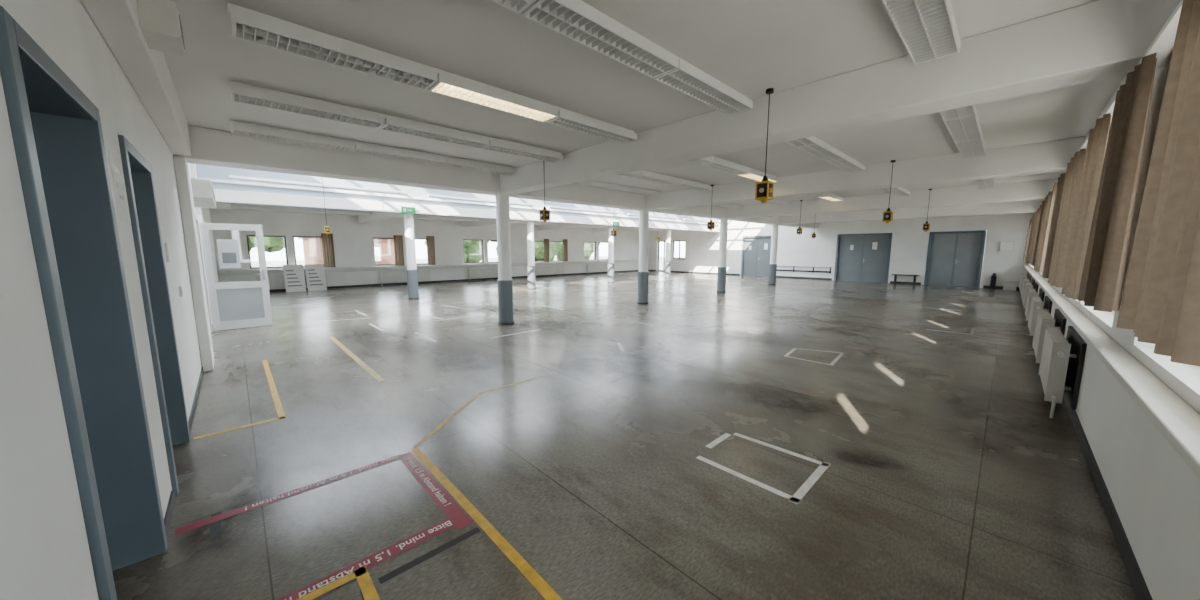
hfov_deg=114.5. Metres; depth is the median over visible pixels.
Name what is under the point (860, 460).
floor stain
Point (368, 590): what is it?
tape
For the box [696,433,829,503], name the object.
tape
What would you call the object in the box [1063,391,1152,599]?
baseboard
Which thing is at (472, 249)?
tree
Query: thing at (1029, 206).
ceiling beam
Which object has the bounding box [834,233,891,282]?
door
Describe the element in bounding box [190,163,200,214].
duct
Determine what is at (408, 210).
exit sign
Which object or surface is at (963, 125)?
ceiling light
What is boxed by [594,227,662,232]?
ceiling beam
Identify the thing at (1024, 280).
radiator
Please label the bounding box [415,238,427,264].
window
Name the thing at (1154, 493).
wall
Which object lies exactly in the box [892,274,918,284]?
wooden bench
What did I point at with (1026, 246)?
curtain
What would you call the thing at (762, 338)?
floor stain
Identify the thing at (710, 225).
box
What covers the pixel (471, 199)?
light
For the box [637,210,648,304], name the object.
round column
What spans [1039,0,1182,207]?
rail
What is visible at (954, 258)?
door
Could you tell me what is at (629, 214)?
light
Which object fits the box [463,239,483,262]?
window
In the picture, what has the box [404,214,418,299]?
round column
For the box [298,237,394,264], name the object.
neighbouring house
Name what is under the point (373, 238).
window
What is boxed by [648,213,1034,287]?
wall
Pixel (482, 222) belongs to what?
ceiling beam
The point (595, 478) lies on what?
floor
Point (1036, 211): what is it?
curtain
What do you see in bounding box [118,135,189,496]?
door
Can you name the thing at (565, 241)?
curtain
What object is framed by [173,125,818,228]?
girder
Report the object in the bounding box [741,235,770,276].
door
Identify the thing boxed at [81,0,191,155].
beam
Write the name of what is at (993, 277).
fire extinguisher
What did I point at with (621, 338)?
floor stain
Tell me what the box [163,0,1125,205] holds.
ceiling
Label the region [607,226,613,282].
round column
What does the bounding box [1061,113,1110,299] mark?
curtain
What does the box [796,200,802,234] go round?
box
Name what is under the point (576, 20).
ceiling light
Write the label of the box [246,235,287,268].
window
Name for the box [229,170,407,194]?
light
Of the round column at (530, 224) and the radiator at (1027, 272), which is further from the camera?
the round column at (530, 224)
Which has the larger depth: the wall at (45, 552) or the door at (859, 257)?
the door at (859, 257)
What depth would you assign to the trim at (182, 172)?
4.81 m
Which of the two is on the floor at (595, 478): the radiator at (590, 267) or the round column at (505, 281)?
the round column at (505, 281)
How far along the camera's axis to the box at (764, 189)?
3.71 m
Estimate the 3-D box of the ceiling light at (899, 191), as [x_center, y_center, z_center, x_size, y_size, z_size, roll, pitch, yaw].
[6.439,-2.567,8.609,3.750,0.120,0.250,-7,10,-43]
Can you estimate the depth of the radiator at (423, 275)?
17.21 m
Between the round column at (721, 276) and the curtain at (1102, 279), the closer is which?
the curtain at (1102, 279)
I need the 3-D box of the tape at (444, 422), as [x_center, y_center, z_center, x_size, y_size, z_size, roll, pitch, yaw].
[-1.086,1.053,3.924,1.784,0.001,0.780,-7,10,-43]
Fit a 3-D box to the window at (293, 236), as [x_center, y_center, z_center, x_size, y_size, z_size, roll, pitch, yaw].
[-11.333,-1.903,15.238,1.200,1.200,0.120,-7,10,-43]
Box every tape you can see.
[175,455,399,534]
[194,360,286,438]
[278,518,453,599]
[296,566,379,599]
[321,305,541,341]
[329,337,383,381]
[398,452,472,529]
[411,448,562,599]
[413,375,544,446]
[540,291,974,334]
[617,343,671,352]
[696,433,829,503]
[784,348,843,365]
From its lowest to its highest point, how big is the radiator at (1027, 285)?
0.720 m
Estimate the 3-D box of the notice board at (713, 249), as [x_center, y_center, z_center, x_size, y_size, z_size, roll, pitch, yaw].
[6.946,-3.238,24.994,0.024,0.700,1.800,-7,10,-43]
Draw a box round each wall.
[0,0,218,599]
[209,208,638,289]
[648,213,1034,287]
[1029,60,1199,599]
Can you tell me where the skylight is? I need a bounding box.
[196,164,719,231]
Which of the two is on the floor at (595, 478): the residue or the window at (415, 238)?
the residue
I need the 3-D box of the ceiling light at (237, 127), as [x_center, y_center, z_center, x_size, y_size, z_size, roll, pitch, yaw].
[-2.996,-2.205,5.813,3.740,0.120,0.250,-7,10,-43]
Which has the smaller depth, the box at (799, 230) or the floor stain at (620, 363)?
the floor stain at (620, 363)
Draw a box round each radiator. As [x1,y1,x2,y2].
[257,273,327,288]
[380,270,430,282]
[468,268,497,278]
[535,265,563,274]
[587,264,607,271]
[1019,272,1028,289]
[1020,275,1031,293]
[1021,278,1034,300]
[1022,282,1038,307]
[1025,288,1044,327]
[1028,296,1051,343]
[1032,309,1066,362]
[1038,326,1086,418]
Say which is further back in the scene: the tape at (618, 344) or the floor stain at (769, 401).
the tape at (618, 344)
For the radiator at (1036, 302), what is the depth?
6.44 m
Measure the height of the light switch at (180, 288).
0.100 m
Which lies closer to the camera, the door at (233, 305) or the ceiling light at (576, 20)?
the ceiling light at (576, 20)
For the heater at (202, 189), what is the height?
0.260 m
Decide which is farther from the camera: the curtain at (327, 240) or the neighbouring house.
the neighbouring house
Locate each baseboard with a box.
[164,326,212,536]
[269,270,638,291]
[648,270,1018,289]
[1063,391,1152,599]
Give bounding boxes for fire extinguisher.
[990,273,996,288]
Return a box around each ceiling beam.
[357,212,403,222]
[461,219,526,227]
[499,0,1180,194]
[537,223,607,230]
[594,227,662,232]
[646,137,1084,209]
[727,179,1056,218]
[779,199,1043,223]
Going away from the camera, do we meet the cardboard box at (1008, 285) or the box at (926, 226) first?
the box at (926, 226)
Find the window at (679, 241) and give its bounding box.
[658,240,684,271]
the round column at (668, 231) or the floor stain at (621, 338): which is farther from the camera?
the round column at (668, 231)
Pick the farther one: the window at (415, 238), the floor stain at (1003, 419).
the window at (415, 238)
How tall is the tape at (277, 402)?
0.001 m
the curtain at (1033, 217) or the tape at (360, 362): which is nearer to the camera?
the tape at (360, 362)
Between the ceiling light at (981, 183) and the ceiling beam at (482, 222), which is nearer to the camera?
the ceiling light at (981, 183)
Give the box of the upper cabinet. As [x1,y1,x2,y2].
[999,241,1014,250]
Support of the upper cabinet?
attached to the wall at (909, 246)
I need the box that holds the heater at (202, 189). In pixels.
[191,178,215,207]
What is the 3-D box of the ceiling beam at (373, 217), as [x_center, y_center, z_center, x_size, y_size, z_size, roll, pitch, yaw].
[-8.022,-3.096,14.129,0.340,0.290,5.650,-7,10,-43]
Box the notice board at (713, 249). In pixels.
[695,244,718,255]
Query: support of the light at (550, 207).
hanging from the roof light
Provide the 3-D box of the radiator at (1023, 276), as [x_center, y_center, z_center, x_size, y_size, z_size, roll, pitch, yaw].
[14.104,-0.459,12.808,1.270,0.720,0.193,-7,10,-43]
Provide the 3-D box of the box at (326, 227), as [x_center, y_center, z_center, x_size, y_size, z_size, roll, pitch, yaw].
[-6.851,-2.768,9.554,0.129,2.264,0.129,-7,10,-43]
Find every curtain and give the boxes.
[321,233,334,267]
[393,235,404,265]
[426,236,435,264]
[544,239,548,261]
[563,239,567,261]
[1023,218,1031,260]
[1025,214,1034,263]
[1028,211,1036,261]
[1029,208,1038,261]
[1030,205,1041,264]
[1032,200,1044,265]
[1034,191,1051,271]
[1038,183,1056,272]
[1042,173,1065,278]
[1048,148,1085,287]
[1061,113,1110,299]
[1077,52,1156,311]
[1116,0,1199,365]
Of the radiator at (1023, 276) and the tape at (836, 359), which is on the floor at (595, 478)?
the tape at (836, 359)
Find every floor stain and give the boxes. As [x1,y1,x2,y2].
[579,356,692,382]
[591,333,641,358]
[698,332,790,342]
[734,385,824,412]
[840,452,885,466]
[953,393,1045,443]
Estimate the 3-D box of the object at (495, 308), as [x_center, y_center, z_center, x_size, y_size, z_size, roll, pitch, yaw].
[-2.568,0.255,10.086,3.600,0.001,1.600,3,8,23]
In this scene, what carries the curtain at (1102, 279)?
hanging from the rail at (1163, 43)
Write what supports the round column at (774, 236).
on the floor at (595, 478)
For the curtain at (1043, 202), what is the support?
hanging from the rail at (1163, 43)
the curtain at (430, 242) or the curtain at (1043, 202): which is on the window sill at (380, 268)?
the curtain at (430, 242)
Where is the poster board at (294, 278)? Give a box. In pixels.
[283,264,326,291]
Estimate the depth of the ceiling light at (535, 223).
19.62 m
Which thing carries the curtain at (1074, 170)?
hanging from the rail at (1163, 43)
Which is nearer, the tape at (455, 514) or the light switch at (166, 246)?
the tape at (455, 514)
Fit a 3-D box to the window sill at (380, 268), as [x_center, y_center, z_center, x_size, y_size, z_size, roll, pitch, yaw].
[-4.886,-1.921,21.057,22.800,0.180,0.220,-7,10,-43]
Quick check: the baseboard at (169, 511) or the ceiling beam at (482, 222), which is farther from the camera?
the ceiling beam at (482, 222)
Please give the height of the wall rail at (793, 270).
0.330 m
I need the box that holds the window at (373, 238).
[373,238,394,265]
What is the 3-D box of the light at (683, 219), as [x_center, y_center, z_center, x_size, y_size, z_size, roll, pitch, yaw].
[5.892,-4.969,21.954,3.800,1.084,0.120,-7,10,-43]
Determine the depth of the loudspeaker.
2.08 m
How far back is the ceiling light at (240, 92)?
4.23 m
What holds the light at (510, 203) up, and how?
hanging from the roof light
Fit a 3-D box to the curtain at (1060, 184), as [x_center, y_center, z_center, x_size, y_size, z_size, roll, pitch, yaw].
[6.700,-1.066,5.670,0.570,1.483,0.114,-7,10,-43]
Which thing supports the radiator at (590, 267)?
attached to the wall at (352, 240)
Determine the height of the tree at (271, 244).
6.461 m
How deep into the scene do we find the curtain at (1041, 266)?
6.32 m
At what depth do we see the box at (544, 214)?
6.34 m
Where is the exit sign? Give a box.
[401,206,415,213]
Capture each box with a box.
[322,177,330,234]
[540,178,549,221]
[611,228,616,236]
[707,185,714,230]
[755,88,773,202]
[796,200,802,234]
[882,160,895,222]
[923,189,931,231]
[1003,281,1016,289]
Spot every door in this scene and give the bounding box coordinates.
[0,5,167,599]
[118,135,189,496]
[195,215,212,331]
[199,223,272,330]
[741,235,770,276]
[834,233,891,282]
[924,230,986,287]
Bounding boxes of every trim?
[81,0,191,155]
[173,156,214,371]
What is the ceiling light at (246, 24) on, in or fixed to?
attached to the ceiling at (752, 47)
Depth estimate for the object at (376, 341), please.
6.74 m
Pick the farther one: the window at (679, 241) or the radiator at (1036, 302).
the window at (679, 241)
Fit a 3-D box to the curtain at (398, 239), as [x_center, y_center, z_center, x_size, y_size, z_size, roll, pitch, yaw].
[-8.941,-2.197,17.155,0.380,1.350,0.080,-7,10,-43]
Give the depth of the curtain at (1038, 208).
10.12 m
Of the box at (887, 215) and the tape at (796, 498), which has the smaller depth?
the tape at (796, 498)
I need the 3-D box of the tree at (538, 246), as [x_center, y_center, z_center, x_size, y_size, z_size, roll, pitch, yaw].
[-9.537,-8.054,49.143,9.162,8.246,7.871,3,8,24]
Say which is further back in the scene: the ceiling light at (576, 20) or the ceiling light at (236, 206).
the ceiling light at (236, 206)
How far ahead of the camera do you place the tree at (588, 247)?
55.62 m
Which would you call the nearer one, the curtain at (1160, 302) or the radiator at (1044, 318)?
the curtain at (1160, 302)
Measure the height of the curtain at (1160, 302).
1.425 m
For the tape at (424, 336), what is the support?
on the floor at (595, 478)
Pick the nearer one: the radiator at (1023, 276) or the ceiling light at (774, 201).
the ceiling light at (774, 201)
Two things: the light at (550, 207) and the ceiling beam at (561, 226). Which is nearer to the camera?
the light at (550, 207)
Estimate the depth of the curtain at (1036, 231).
9.32 m
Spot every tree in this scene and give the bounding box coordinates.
[248,237,284,252]
[425,240,488,261]
[491,241,562,260]
[556,243,599,259]
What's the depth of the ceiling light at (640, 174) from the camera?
7.87 m
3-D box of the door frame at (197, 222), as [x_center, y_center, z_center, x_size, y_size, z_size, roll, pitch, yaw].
[-6.701,-0.340,6.319,0.265,2.150,2.380,-7,10,-43]
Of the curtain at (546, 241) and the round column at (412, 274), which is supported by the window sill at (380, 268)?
the curtain at (546, 241)
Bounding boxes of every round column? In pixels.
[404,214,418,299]
[496,194,513,324]
[527,221,535,289]
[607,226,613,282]
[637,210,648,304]
[664,229,670,277]
[717,219,727,292]
[768,224,778,284]
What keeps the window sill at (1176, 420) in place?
attached to the wall at (1154, 493)
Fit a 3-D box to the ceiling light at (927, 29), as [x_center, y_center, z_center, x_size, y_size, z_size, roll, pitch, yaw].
[1.099,-1.651,1.533,3.740,0.120,0.250,-7,10,-43]
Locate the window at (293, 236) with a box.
[293,236,320,266]
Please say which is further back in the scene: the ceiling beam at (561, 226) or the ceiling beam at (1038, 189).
the ceiling beam at (561, 226)
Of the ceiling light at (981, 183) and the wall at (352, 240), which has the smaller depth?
the ceiling light at (981, 183)
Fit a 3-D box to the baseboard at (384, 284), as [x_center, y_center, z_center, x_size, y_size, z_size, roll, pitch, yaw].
[-4.957,-1.231,21.221,22.800,0.090,0.015,-7,10,-43]
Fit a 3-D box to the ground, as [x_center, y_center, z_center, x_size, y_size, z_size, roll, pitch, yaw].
[0.555,-0.691,21.294,150.000,0.200,150.000,-7,10,-43]
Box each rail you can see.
[777,266,831,272]
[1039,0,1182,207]
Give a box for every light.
[228,3,636,143]
[229,80,563,161]
[229,120,513,174]
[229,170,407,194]
[230,204,369,215]
[402,215,478,220]
[427,194,495,203]
[490,0,752,114]
[509,202,533,206]
[515,222,558,225]
[548,206,617,213]
[569,180,661,196]
[617,170,711,190]
[627,210,676,219]
[683,219,719,223]
[687,156,777,181]
[756,199,787,205]
[786,136,865,172]
[811,193,842,200]
[881,0,960,64]
[883,187,910,195]
[939,105,986,157]
[974,178,994,189]
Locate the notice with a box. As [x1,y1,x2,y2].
[108,149,128,222]
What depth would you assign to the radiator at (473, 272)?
19.93 m
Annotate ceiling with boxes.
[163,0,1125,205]
[213,203,559,224]
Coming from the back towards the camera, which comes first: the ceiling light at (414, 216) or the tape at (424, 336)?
the ceiling light at (414, 216)
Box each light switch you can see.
[164,243,169,261]
[178,286,183,296]
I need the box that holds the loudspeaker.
[136,0,184,55]
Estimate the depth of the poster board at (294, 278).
14.69 m
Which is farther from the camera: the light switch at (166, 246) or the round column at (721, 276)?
the round column at (721, 276)
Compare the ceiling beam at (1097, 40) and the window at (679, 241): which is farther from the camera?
the window at (679, 241)
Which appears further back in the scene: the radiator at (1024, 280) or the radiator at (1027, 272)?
the radiator at (1027, 272)
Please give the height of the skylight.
1.540 m
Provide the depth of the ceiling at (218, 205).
14.15 m
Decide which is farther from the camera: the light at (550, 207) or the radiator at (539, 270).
the radiator at (539, 270)
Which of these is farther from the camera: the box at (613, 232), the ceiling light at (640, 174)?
the box at (613, 232)
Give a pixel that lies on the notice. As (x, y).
(114, 160)
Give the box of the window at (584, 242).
[584,242,595,259]
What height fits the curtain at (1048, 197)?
1.478 m
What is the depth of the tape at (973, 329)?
9.34 m
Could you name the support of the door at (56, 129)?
in the wall at (45, 552)
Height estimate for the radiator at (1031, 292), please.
0.720 m
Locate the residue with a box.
[209,511,479,583]
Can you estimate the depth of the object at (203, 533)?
2.16 m
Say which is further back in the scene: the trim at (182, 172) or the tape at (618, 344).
the tape at (618, 344)
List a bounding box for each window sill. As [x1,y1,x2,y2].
[217,260,638,275]
[1024,266,1199,479]
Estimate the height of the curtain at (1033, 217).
1.476 m
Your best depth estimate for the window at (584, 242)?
25.54 m
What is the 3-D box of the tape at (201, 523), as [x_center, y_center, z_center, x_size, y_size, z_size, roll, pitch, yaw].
[-1.933,1.232,2.522,1.140,0.002,0.070,-7,10,-43]
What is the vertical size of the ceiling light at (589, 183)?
0.120 m
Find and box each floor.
[112,271,1136,599]
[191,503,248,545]
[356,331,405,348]
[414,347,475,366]
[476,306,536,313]
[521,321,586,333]
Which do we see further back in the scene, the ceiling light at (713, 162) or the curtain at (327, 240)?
the curtain at (327, 240)
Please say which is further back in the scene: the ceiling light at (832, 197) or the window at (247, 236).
the window at (247, 236)
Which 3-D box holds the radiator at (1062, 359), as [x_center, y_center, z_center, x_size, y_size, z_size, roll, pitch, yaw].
[4.675,0.690,3.933,1.270,0.720,0.193,-7,10,-43]
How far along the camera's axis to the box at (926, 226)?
9.63 m
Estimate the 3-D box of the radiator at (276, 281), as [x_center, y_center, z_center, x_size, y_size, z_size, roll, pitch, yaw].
[-11.689,-0.660,14.752,2.100,0.620,0.159,-7,10,-43]
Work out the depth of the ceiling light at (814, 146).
5.63 m
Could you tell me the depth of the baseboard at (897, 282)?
20.79 m
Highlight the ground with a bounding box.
[251,256,981,274]
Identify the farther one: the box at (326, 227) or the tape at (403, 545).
the box at (326, 227)
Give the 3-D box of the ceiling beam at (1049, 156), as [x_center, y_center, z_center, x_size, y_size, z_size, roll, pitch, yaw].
[3.982,-2.351,7.989,0.340,0.390,7.550,-7,10,-43]

